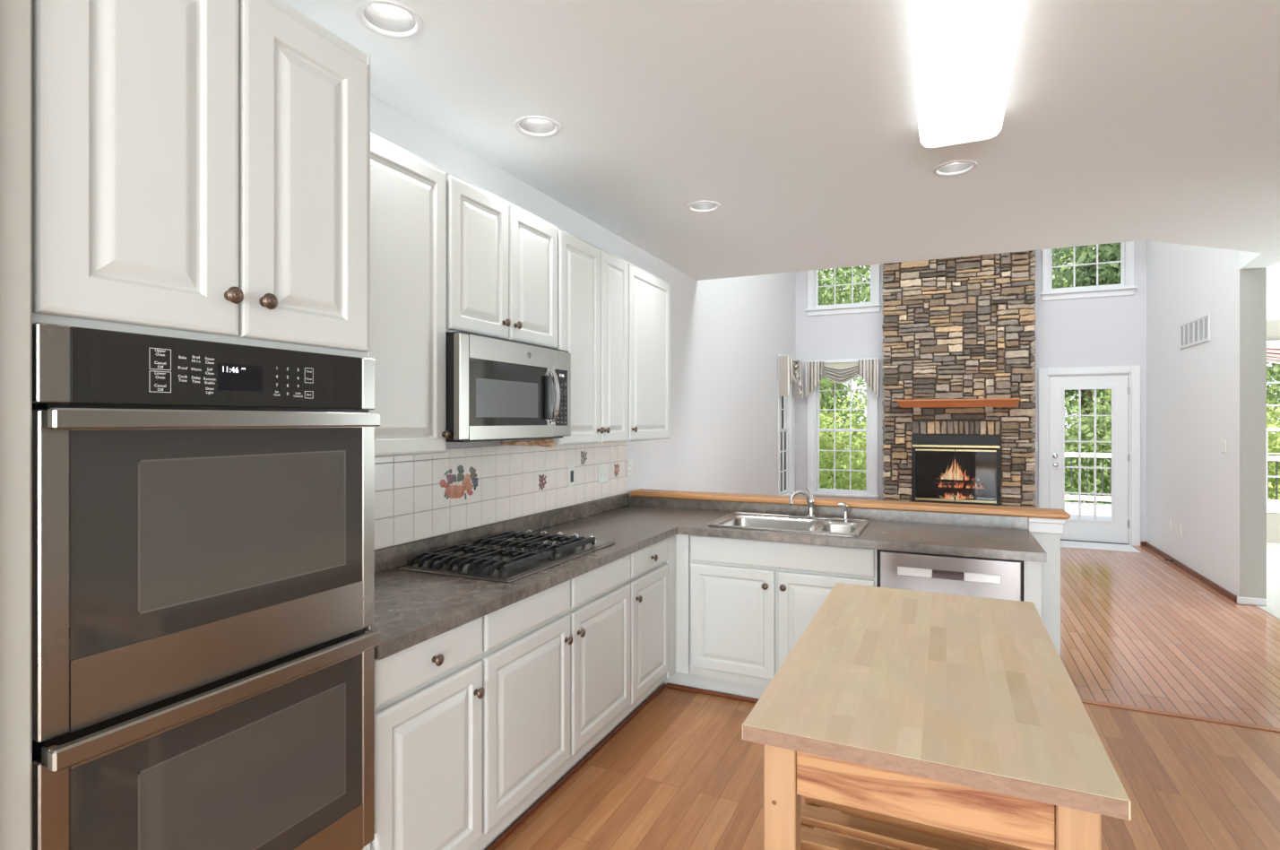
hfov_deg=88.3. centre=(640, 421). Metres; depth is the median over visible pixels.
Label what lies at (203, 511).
double wall oven
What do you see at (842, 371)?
swag valance
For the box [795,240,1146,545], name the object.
wall
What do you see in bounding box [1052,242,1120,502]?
tree
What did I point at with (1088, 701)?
trim
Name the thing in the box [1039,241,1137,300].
window
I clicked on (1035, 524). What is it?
trim
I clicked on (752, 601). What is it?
base cabinet
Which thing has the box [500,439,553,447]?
board
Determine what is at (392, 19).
recessed light
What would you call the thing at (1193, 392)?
wall
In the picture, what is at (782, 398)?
grille
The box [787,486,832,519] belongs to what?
kitchen faucet
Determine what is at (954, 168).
recessed light
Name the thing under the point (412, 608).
countertop
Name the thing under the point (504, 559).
gas cooktop
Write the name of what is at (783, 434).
grille
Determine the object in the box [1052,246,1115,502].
tree
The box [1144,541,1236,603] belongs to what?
baseboard
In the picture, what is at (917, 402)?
mantel shelf
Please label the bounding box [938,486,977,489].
log
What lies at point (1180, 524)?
wall outlet
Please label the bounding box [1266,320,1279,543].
wall
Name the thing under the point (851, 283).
grille
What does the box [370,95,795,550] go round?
wall
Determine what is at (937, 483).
log
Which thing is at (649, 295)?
upper cabinet
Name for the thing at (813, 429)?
window
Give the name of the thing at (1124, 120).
ceiling
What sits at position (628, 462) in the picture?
wall outlet
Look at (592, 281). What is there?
upper cabinet
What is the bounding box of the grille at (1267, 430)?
[1266,430,1279,499]
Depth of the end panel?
2.91 m
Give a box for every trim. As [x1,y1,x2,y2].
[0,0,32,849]
[484,683,758,849]
[1028,517,1066,534]
[1080,698,1279,732]
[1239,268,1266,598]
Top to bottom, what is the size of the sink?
0.195 m
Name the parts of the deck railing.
rail, rail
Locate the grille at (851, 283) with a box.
[817,266,870,303]
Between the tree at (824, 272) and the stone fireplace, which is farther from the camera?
the tree at (824, 272)
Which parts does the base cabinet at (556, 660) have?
door, drawer, knob, knob, door, drawer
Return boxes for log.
[930,487,985,497]
[934,480,976,488]
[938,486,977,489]
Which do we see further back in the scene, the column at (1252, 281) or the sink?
the column at (1252, 281)
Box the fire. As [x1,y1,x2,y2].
[938,458,983,499]
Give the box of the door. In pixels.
[1037,364,1140,545]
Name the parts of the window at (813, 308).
sill, sash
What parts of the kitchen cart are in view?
leg, shelf rail, leg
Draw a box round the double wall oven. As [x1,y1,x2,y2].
[32,321,380,849]
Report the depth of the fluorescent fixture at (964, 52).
2.09 m
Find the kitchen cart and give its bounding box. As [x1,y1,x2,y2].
[742,582,1130,849]
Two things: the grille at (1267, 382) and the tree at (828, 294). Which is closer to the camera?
the grille at (1267, 382)
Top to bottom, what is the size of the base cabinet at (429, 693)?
0.872 m
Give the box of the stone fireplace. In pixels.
[882,250,1035,507]
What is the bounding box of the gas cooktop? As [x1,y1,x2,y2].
[399,528,615,582]
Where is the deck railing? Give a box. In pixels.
[1064,452,1279,501]
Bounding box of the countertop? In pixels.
[370,492,1046,659]
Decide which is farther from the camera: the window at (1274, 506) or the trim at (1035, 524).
the window at (1274, 506)
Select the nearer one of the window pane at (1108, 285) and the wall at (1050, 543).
the wall at (1050, 543)
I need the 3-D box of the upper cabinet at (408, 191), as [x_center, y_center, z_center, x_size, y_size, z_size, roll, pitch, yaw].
[-0.962,-0.398,2.171,0.365,1.030,0.620,0,0,25]
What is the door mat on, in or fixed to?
on the floor at (681, 774)
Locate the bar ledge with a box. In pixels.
[629,488,1070,518]
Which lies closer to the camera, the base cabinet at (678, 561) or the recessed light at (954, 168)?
the recessed light at (954, 168)
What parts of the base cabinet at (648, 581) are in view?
knob, door, drawer, knob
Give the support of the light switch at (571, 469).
attached to the tile backsplash
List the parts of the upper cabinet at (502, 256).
door, knob, knob, door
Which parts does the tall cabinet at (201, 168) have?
door, knob, knob, door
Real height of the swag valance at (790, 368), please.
0.520 m
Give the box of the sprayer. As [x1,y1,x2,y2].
[837,501,849,520]
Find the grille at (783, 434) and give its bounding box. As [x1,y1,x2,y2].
[780,431,787,491]
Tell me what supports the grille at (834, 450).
attached to the window at (813, 429)
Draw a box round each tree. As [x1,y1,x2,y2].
[818,265,870,489]
[818,271,848,413]
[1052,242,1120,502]
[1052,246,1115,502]
[1266,362,1279,488]
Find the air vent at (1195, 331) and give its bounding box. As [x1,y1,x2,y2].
[1178,311,1210,349]
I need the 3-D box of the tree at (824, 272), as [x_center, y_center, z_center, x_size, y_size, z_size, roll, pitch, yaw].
[6.515,-1.584,25.056,4.030,8.554,3.810,0,0,-14]
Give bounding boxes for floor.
[494,542,1279,849]
[1064,501,1111,520]
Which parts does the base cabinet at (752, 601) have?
door, knob, drawer, knob, door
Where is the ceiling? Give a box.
[280,0,1279,319]
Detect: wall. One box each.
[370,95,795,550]
[629,494,1060,657]
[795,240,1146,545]
[1146,240,1253,605]
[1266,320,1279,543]
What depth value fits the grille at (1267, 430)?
8.11 m
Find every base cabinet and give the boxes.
[370,616,484,849]
[479,553,630,849]
[613,537,668,729]
[652,534,691,692]
[690,535,878,699]
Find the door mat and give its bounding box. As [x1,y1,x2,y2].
[1060,540,1140,552]
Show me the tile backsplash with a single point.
(419, 497)
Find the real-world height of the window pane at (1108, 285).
1.088 m
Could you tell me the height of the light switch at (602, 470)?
0.115 m
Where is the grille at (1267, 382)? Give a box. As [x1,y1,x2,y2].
[1266,381,1279,406]
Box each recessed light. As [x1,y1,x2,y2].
[354,0,423,38]
[513,115,561,138]
[686,200,720,212]
[932,159,977,176]
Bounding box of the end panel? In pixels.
[1022,560,1041,618]
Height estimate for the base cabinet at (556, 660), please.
0.872 m
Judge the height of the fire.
0.543 m
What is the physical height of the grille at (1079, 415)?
1.600 m
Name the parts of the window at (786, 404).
pane, pane, sash, sash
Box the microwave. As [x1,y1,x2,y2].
[446,331,570,441]
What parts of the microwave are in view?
handle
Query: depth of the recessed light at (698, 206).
3.84 m
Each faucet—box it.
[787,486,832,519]
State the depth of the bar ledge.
3.85 m
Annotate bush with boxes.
[819,385,866,490]
[1064,389,1111,503]
[1266,386,1279,499]
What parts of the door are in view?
knob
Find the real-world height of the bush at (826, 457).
3.508 m
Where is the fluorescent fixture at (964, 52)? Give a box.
[907,0,1026,147]
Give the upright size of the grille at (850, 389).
0.828 m
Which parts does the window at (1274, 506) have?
sill, sash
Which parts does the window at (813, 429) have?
sash, sash, sill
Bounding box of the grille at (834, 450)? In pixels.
[819,431,866,489]
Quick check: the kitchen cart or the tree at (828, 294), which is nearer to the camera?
the kitchen cart
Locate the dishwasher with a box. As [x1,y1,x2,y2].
[878,549,1022,601]
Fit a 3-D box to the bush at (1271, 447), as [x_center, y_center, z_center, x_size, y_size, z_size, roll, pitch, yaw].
[12.575,0.905,12.810,2.648,3.579,2.878,0,0,-5]
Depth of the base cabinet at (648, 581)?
3.28 m
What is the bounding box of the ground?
[819,452,1274,503]
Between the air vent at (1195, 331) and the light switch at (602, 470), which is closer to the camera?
the light switch at (602, 470)
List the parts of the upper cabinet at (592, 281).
door, knob, knob, door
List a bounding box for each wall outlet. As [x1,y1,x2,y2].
[626,459,631,476]
[1178,523,1181,535]
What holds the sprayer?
on the sink
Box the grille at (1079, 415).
[1064,389,1111,519]
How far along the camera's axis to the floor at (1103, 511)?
11.70 m
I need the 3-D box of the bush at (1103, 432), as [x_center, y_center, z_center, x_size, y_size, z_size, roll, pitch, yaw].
[9.988,0.962,14.254,3.025,3.466,2.830,0,0,-31]
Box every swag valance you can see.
[778,355,803,397]
[804,359,879,398]
[1266,340,1279,363]
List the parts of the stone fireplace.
brass rail, brass rail, brass hood trim, log grate, brass rail, brass rail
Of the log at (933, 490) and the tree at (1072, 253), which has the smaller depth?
the log at (933, 490)
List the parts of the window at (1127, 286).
sash, sill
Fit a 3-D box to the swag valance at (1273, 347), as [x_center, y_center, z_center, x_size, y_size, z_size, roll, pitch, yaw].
[7.908,-0.673,7.859,2.010,0.600,0.147,0,0,25]
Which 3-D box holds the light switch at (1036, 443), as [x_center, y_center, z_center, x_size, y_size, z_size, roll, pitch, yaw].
[5.000,0.317,8.314,0.030,0.115,0.010,0,0,25]
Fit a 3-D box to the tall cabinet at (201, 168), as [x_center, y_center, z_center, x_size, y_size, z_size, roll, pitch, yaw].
[-1.105,0.272,1.504,0.665,2.430,0.704,0,0,25]
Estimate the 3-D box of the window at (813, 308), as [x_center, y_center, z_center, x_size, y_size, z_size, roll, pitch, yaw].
[2.885,-2.200,9.350,1.020,1.375,0.205,0,0,25]
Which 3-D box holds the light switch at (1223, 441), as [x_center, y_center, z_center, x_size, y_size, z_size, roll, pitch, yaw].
[5.013,0.212,5.662,0.010,0.115,0.075,0,0,25]
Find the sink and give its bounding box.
[707,511,869,536]
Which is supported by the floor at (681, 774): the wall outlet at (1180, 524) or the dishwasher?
the dishwasher
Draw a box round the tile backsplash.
[374,441,626,549]
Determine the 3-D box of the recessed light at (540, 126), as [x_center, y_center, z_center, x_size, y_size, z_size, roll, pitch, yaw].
[-0.428,-1.267,2.757,0.196,0.082,0.196,0,0,25]
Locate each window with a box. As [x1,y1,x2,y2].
[778,354,795,495]
[805,264,881,316]
[806,357,879,500]
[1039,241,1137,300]
[1266,381,1279,512]
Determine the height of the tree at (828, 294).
9.616 m
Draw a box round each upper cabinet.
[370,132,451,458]
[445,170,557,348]
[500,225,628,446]
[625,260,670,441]
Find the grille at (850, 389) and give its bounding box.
[819,380,866,428]
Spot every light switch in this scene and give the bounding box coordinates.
[567,466,574,486]
[597,464,607,484]
[1035,441,1037,450]
[1221,439,1226,452]
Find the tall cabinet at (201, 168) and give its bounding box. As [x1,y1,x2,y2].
[32,0,370,849]
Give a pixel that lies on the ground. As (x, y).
(858, 461)
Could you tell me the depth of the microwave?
2.55 m
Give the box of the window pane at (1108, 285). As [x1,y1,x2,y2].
[1052,244,1121,286]
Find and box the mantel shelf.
[895,397,1021,407]
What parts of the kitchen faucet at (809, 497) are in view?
spout, lever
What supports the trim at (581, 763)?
on the floor at (681, 774)
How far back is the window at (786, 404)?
9.36 m
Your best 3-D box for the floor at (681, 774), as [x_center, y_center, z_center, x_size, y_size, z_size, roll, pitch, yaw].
[2.797,1.535,1.213,8.300,0.104,16.850,0,0,25]
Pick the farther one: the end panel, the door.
the door
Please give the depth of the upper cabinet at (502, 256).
2.67 m
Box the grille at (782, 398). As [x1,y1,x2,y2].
[780,396,785,428]

